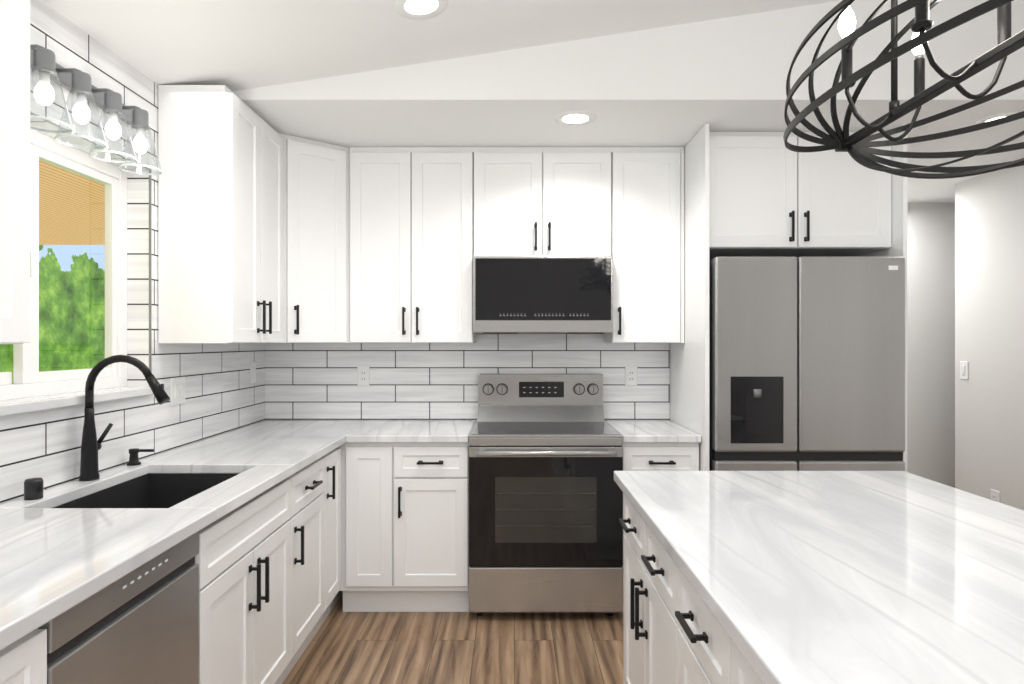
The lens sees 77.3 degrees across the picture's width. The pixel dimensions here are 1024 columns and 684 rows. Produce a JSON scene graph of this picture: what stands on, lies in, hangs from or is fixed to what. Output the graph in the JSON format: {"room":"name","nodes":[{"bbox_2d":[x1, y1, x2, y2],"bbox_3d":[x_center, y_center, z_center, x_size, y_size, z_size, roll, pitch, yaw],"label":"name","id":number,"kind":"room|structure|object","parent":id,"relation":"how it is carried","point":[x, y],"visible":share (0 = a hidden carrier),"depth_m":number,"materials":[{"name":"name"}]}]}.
{"room":"kitchen","nodes":[
{"label":"kitchen","id":0,"kind":"room"},
{"bbox_2d":[0,0,264,503],"bbox_3d":[-1.540,-0.330,0.530,0.160,3.400,6.860,0,0,0],"label":"wall","id":1,"kind":"structure","parent":0,"point":[223,395],"depth_m":2.55,"materials":[{"name":"tile"}]},
{"bbox_2d":[0,0,29,343],"bbox_3d":[-1.304,-0.526,1.006,0.304,1.063,1.057,0,0,0],"label":"upper cabinet","id":2,"kind":"object","parent":1,"relation":"attached to","point":[14,171],"visible":1,"depth_m":1.47,"materials":[{"name":"white wood"}]},
{"bbox_2d":[0,129,126,400],"bbox_3d":[-1.578,-0.255,2.065,0.064,0.870,1.030,0,0,0],"label":"window","id":3,"kind":"structure","parent":1,"relation":"in","point":[30,379],"depth_m":2.30,"materials":[{"name":"white plastic"}]},
{"bbox_2d":[0,386,152,415],"bbox_3d":[-1.492,0.194,2.065,0.120,0.031,1.028,0,0,0],"label":"window sill","id":4,"kind":"structure","parent":1,"relation":"attached to","point":[22,405],"depth_m":2.07,"materials":[{"name":"stone"}]},
{"bbox_2d":[30,112,151,371],"bbox_3d":[-1.460,-0.260,2.065,0.007,0.874,1.044,0,0,0],"label":"window trim","id":5,"kind":"structure","parent":1,"relation":"in","point":[150,269],"depth_m":2.58,"materials":[{"name":"white painted wood"}]},
{"bbox_2d":[30,44,161,174],"bbox_3d":[-1.373,-0.754,2.095,0.174,0.257,0.700,0,0,0],"label":"sconce","id":6,"kind":"object","parent":1,"relation":"attached to","point":[45,66],"visible":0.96,"depth_m":2.04,"materials":[{"name":"glass"}]},
{"bbox_2d":[170,377,184,405],"bbox_3d":[-1.454,0.213,2.790,0.011,0.118,0.118,0,0,0],"label":"light switch","id":7,"kind":"object","parent":1,"relation":"attached to","point":[177,390],"visible":1,"depth_m":2.78,"materials":[{"name":"white plastic"}]},
{"bbox_2d":[158,85,283,342],"bbox_3d":[-1.286,-0.526,2.935,0.340,1.063,0.600,0,0,0],"label":"upper cabinet","id":8,"kind":"object","parent":1,"relation":"attached to","point":[221,219],"visible":1,"depth_m":2.63,"materials":[{"name":"white wood"}]},
{"bbox_2d":[250,362,255,383],"bbox_3d":[-1.454,0.175,3.600,0.011,0.118,0.072,0,0,0],"label":"light switch","id":9,"kind":"object","parent":1,"relation":"attached to","point":[252,373],"visible":1,"depth_m":3.59,"materials":[{"name":"white plastic"}]},
{"bbox_2d":[278,133,349,342],"bbox_3d":[-1.169,-0.526,3.511,0.574,1.063,0.549,0,0,0],"label":"upper cabinet","id":10,"kind":"object","parent":1,"relation":"attached to","point":[316,241],"visible":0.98,"depth_m":3.35,"materials":[{"name":"white wood"}]},
{"bbox_2d":[282,594,623,683],"bbox_3d":[1.250,1.400,1.100,6.100,0.060,8.000,0,0,0],"label":"floor","id":11,"kind":"structure","parent":0,"point":[443,648],"depth_m":2.85,"materials":[{"name":"brown wood"}]},
{"bbox_2d":[0,628,46,683],"bbox_3d":[-1.149,0.933,0.781,0.614,0.874,0.763,0,0,0],"label":"base cabinet","id":12,"kind":"object","parent":11,"relation":"on","point":[24,661],"depth_m":1.11,"materials":[{"name":"white wood"}]},
{"bbox_2d":[38,531,198,683],"bbox_3d":[-1.136,0.934,1.446,0.589,0.872,0.558,0,0,0],"label":"dishwasher","id":13,"kind":"object","parent":11,"relation":"on","point":[139,625],"visible":0.62,"depth_m":1.44,"materials":[{"name":"silver metal"}]},
{"bbox_2d":[195,453,327,683],"bbox_3d":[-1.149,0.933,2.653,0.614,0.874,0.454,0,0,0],"label":"base cabinet","id":14,"kind":"object","parent":11,"relation":"on","point":[268,561],"depth_m":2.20,"materials":[{"name":"white wood"}]},
{"bbox_2d":[0,420,363,650],"bbox_3d":[-1.136,0.477,1.594,0.645,0.035,4.388,0,0,0],"label":"countertop","id":15,"kind":"structure","parent":14,"relation":"on","point":[55,562],"depth_m":1.67,"materials":[{"name":"stone"}]},
{"bbox_2d":[24,478,42,499],"bbox_3d":[-1.405,0.430,1.880,0.046,0.058,0.046,0,0,0],"label":"air gap cap","id":16,"kind":"object","parent":15,"relation":"on","point":[33,488],"visible":1,"depth_m":1.86,"materials":[{"name":"black plastic"}]},
{"bbox_2d":[79,355,169,480],"bbox_3d":[-1.294,0.251,2.171,0.296,0.417,0.119,0,0,0],"label":"tap","id":17,"kind":"object","parent":15,"relation":"on","point":[91,445],"visible":1,"depth_m":2.13,"materials":[{"name":"black metal"}]},
{"bbox_2d":[126,448,154,465],"bbox_3d":[-1.393,0.429,2.400,0.099,0.060,0.047,0,0,0],"label":"soap dispenser","id":18,"kind":"object","parent":15,"relation":"on","point":[133,457],"visible":1,"depth_m":2.39,"materials":[{"name":"black metal"}]},
{"bbox_2d":[54,474,254,529],"bbox_3d":[-1.160,0.618,2.090,0.434,0.242,0.654,0,0,0],"label":"sink basin","id":19,"kind":"object","parent":15,"relation":"in","point":[157,491],"visible":0.06,"depth_m":2.40,"materials":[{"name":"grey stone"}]},
{"bbox_2d":[328,446,342,614],"bbox_3d":[-1.149,0.933,3.019,0.614,0.874,0.278,0,0,0],"label":"base cabinet","id":20,"kind":"object","parent":11,"relation":"on","point":[334,457],"depth_m":3.06,"materials":[{"name":"white wood"}]},
{"bbox_2d":[340,441,468,611],"bbox_3d":[-0.538,0.933,3.460,0.644,0.874,0.652,0,0,0],"label":"base cabinet","id":21,"kind":"object","parent":11,"relation":"on","point":[404,527],"visible":0.98,"depth_m":3.18,"materials":[{"name":"white wood"}]},
{"bbox_2d":[348,420,475,442],"bbox_3d":[-0.506,0.477,3.454,0.583,0.035,0.668,0,0,0],"label":"countertop","id":22,"kind":"structure","parent":21,"relation":"on","point":[372,431],"depth_m":3.29,"materials":[{"name":"stone"}]},
{"bbox_2d":[468,373,623,615],"bbox_3d":[0.166,0.777,3.421,0.759,1.185,0.726,0,0,0],"label":"range","id":23,"kind":"object","parent":11,"relation":"on","point":[545,495],"visible":1,"depth_m":3.12,"materials":[{"name":"silver metal"}]},
{"bbox_2d":[622,442,698,611],"bbox_3d":[0.740,0.933,3.460,0.385,0.874,0.652,0,0,0],"label":"base cabinet","id":24,"kind":"object","parent":11,"relation":"on","point":[660,456],"visible":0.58,"depth_m":3.17,"materials":[{"name":"white wood"}]},
{"bbox_2d":[605,420,700,442],"bbox_3d":[0.739,0.477,3.467,0.386,0.035,0.643,0,0,0],"label":"countertop","id":25,"kind":"structure","parent":24,"relation":"on","point":[633,431],"depth_m":3.25,"materials":[{"name":"stone"}]},
{"bbox_2d":[619,495,763,683],"bbox_3d":[0.864,0.933,1.155,1.013,0.874,2.210,0,0,0],"label":"kitchen island","id":26,"kind":"object","parent":11,"relation":"on","point":[675,632],"visible":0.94,"depth_m":1.66,"materials":[{"name":"white wood"}]},
{"bbox_2d":[614,471,1023,683],"bbox_3d":[0.881,0.477,1.155,1.037,0.035,2.270,0,0,0],"label":"island countertop","id":27,"kind":"structure","parent":26,"relation":"on","point":[848,577],"depth_m":1.30,"materials":[{"name":"stone"}]},
{"bbox_2d":[670,124,906,471],"bbox_3d":[1.425,0.156,3.443,0.979,2.428,0.686,0,0,0],"label":"cabinet","id":28,"kind":"object","parent":11,"relation":"on","point":[758,194],"visible":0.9,"depth_m":3.20,"materials":[{"name":"white wood"}]},
{"bbox_2d":[709,257,904,470],"bbox_3d":[1.430,0.480,3.388,0.910,1.780,0.704,0,0,0],"label":"refrigerator","id":29,"kind":"object","parent":11,"relation":"on","point":[806,363],"visible":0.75,"depth_m":3.06,"materials":[{"name":"silver metal"}]},
{"bbox_2d":[42,0,1023,202],"bbox_3d":[1.340,-1.492,1.100,5.920,0.864,8.000,0,0,0],"label":"ceiling","id":30,"kind":"structure","parent":0,"point":[510,73],"depth_m":2.80,"materials":[{"name":"white paint"}]},
{"bbox_2d":[394,0,447,19],"bbox_3d":[-0.330,-1.226,2.330,0.194,0.034,0.196,0,0,0],"label":"recessed light","id":31,"kind":"object","parent":30,"relation":"in","point":[426,9],"visible":1,"depth_m":2.35,"materials":[{"name":"white plastic"}]},
{"bbox_2d":[555,111,595,125],"bbox_3d":[0.300,-1.056,3.030,0.196,0.006,0.196,0,0,0],"label":"recessed light","id":32,"kind":"object","parent":30,"relation":"in","point":[570,118],"visible":0.94,"depth_m":3.02,"materials":[{"name":"white plastic"}]},
{"bbox_2d":[783,0,1023,178],"bbox_3d":[0.884,-0.876,1.250,0.595,1.046,0.932,0,0,0],"label":"orb chandelier","id":33,"kind":"object","parent":30,"relation":"hanging from","point":[857,145],"visible":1,"depth_m":1.46,"materials":[{"name":"black metal"}]},
{"bbox_2d":[976,112,1023,126],"bbox_3d":[2.330,-1.056,3.050,0.196,0.006,0.196,0,0,0],"label":"recessed light","id":34,"kind":"object","parent":30,"relation":"in","point":[989,118],"visible":0.4,"depth_m":3.03,"materials":[{"name":"white plastic"}]},
{"bbox_2d":[907,203,954,487],"bbox_3d":[2.850,0.070,4.940,2.900,2.600,0.120,0,0,0],"label":"wall","id":35,"kind":"structure","parent":0,"point":[930,341],"depth_m":4.88,"materials":[{"name":"white paint"}]},
{"bbox_2d":[955,165,1023,510],"bbox_3d":[3.030,-0.380,0.695,0.120,3.500,7.190,0,0,0],"label":"wall","id":36,"kind":"structure","parent":0,"point":[989,323],"depth_m":3.97,"materials":[{"name":"white paint"}]},
{"bbox_2d":[960,361,967,378],"bbox_3d":[2.964,0.185,4.200,0.011,0.118,0.072,0,0,0],"label":"light switch","id":37,"kind":"object","parent":36,"relation":"attached to","point":[963,369],"visible":1,"depth_m":4.19,"materials":[{"name":"white plastic"}]},
{"bbox_2d":[990,489,999,502],"bbox_3d":[2.965,0.970,3.930,0.009,0.118,0.072,0,0,0],"label":"electrical outlet","id":38,"kind":"object","parent":36,"relation":"attached to","point":[994,495],"visible":0.52,"depth_m":3.93,"materials":[{"name":"white plastic"}]},
{"bbox_3d":[0.235,0.070,3.880,3.390,2.600,0.160,0,0,0],"label":"wall","id":39,"kind":"structure","parent":0,"visible":0},
{"bbox_2d":[350,147,475,342],"bbox_3d":[-0.546,-0.526,3.624,0.668,1.063,0.324,0,0,0],"label":"upper cabinet","id":40,"kind":"object","parent":39,"relation":"attached to","point":[427,224],"depth_m":3.47,"materials":[{"name":"white wood"}]},
{"bbox_2d":[265,333,669,420],"bbox_3d":[-0.263,-0.035,3.795,2.394,1.090,0.010,0,0,0],"label":"tile backsplash","id":41,"kind":"structure","parent":39,"relation":"attached to","point":[408,381],"depth_m":3.79,"materials":[{"name":"white tile"}]},
{"bbox_2d":[357,366,369,385],"bbox_3d":[-0.879,0.200,3.785,0.072,0.118,0.009,0,0,0],"label":"electrical outlet","id":42,"kind":"object","parent":41,"relation":"attached to","point":[363,375],"visible":1,"depth_m":3.78,"materials":[{"name":"white plastic"}]},
{"bbox_2d":[625,366,636,385],"bbox_3d":[0.705,0.200,3.785,0.072,0.118,0.009,0,0,0],"label":"electrical outlet","id":43,"kind":"object","parent":41,"relation":"attached to","point":[630,375],"visible":1,"depth_m":3.78,"materials":[{"name":"white plastic"}]},
{"bbox_2d":[474,147,613,258],"bbox_3d":[0.166,-0.759,3.624,0.750,0.597,0.324,0,0,0],"label":"upper cabinet","id":44,"kind":"object","parent":39,"relation":"attached to","point":[529,201],"depth_m":3.47,"materials":[{"name":"white wood"}]},
{"bbox_2d":[473,256,612,333],"bbox_3d":[0.166,-0.251,3.587,0.743,0.409,0.399,0,0,0],"label":"over-the-range microwave","id":45,"kind":"object","parent":44,"relation":"attached to","point":[542,294],"visible":1,"depth_m":3.39,"materials":[{"name":"silver metal"}]},
{"bbox_2d":[604,147,683,342],"bbox_3d":[0.738,-0.526,3.624,0.391,1.063,0.324,0,0,0],"label":"upper cabinet","id":46,"kind":"object","parent":39,"relation":"attached to","point":[648,261],"depth_m":3.47,"materials":[{"name":"white wood"}]},
{"label":"outside","id":47,"kind":"structure","parent":0,"visible":0},
{"bbox_2d":[0,245,104,383],"bbox_3d":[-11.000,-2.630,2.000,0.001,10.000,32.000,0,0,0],"label":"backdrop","id":48,"kind":"structure","parent":47,"point":[64,312],"depth_m":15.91,"materials":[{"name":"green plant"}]},
{"label":"lawn","id":49,"kind":"structure","parent":47,"visible":0},
{"bbox_2d":[39,160,104,244],"bbox_3d":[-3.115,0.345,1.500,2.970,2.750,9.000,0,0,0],"label":"window shade","id":50,"kind":"object","parent":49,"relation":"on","point":[71,191],"depth_m":4.36,"materials":[{"name":"beige fabric"}]}
]}

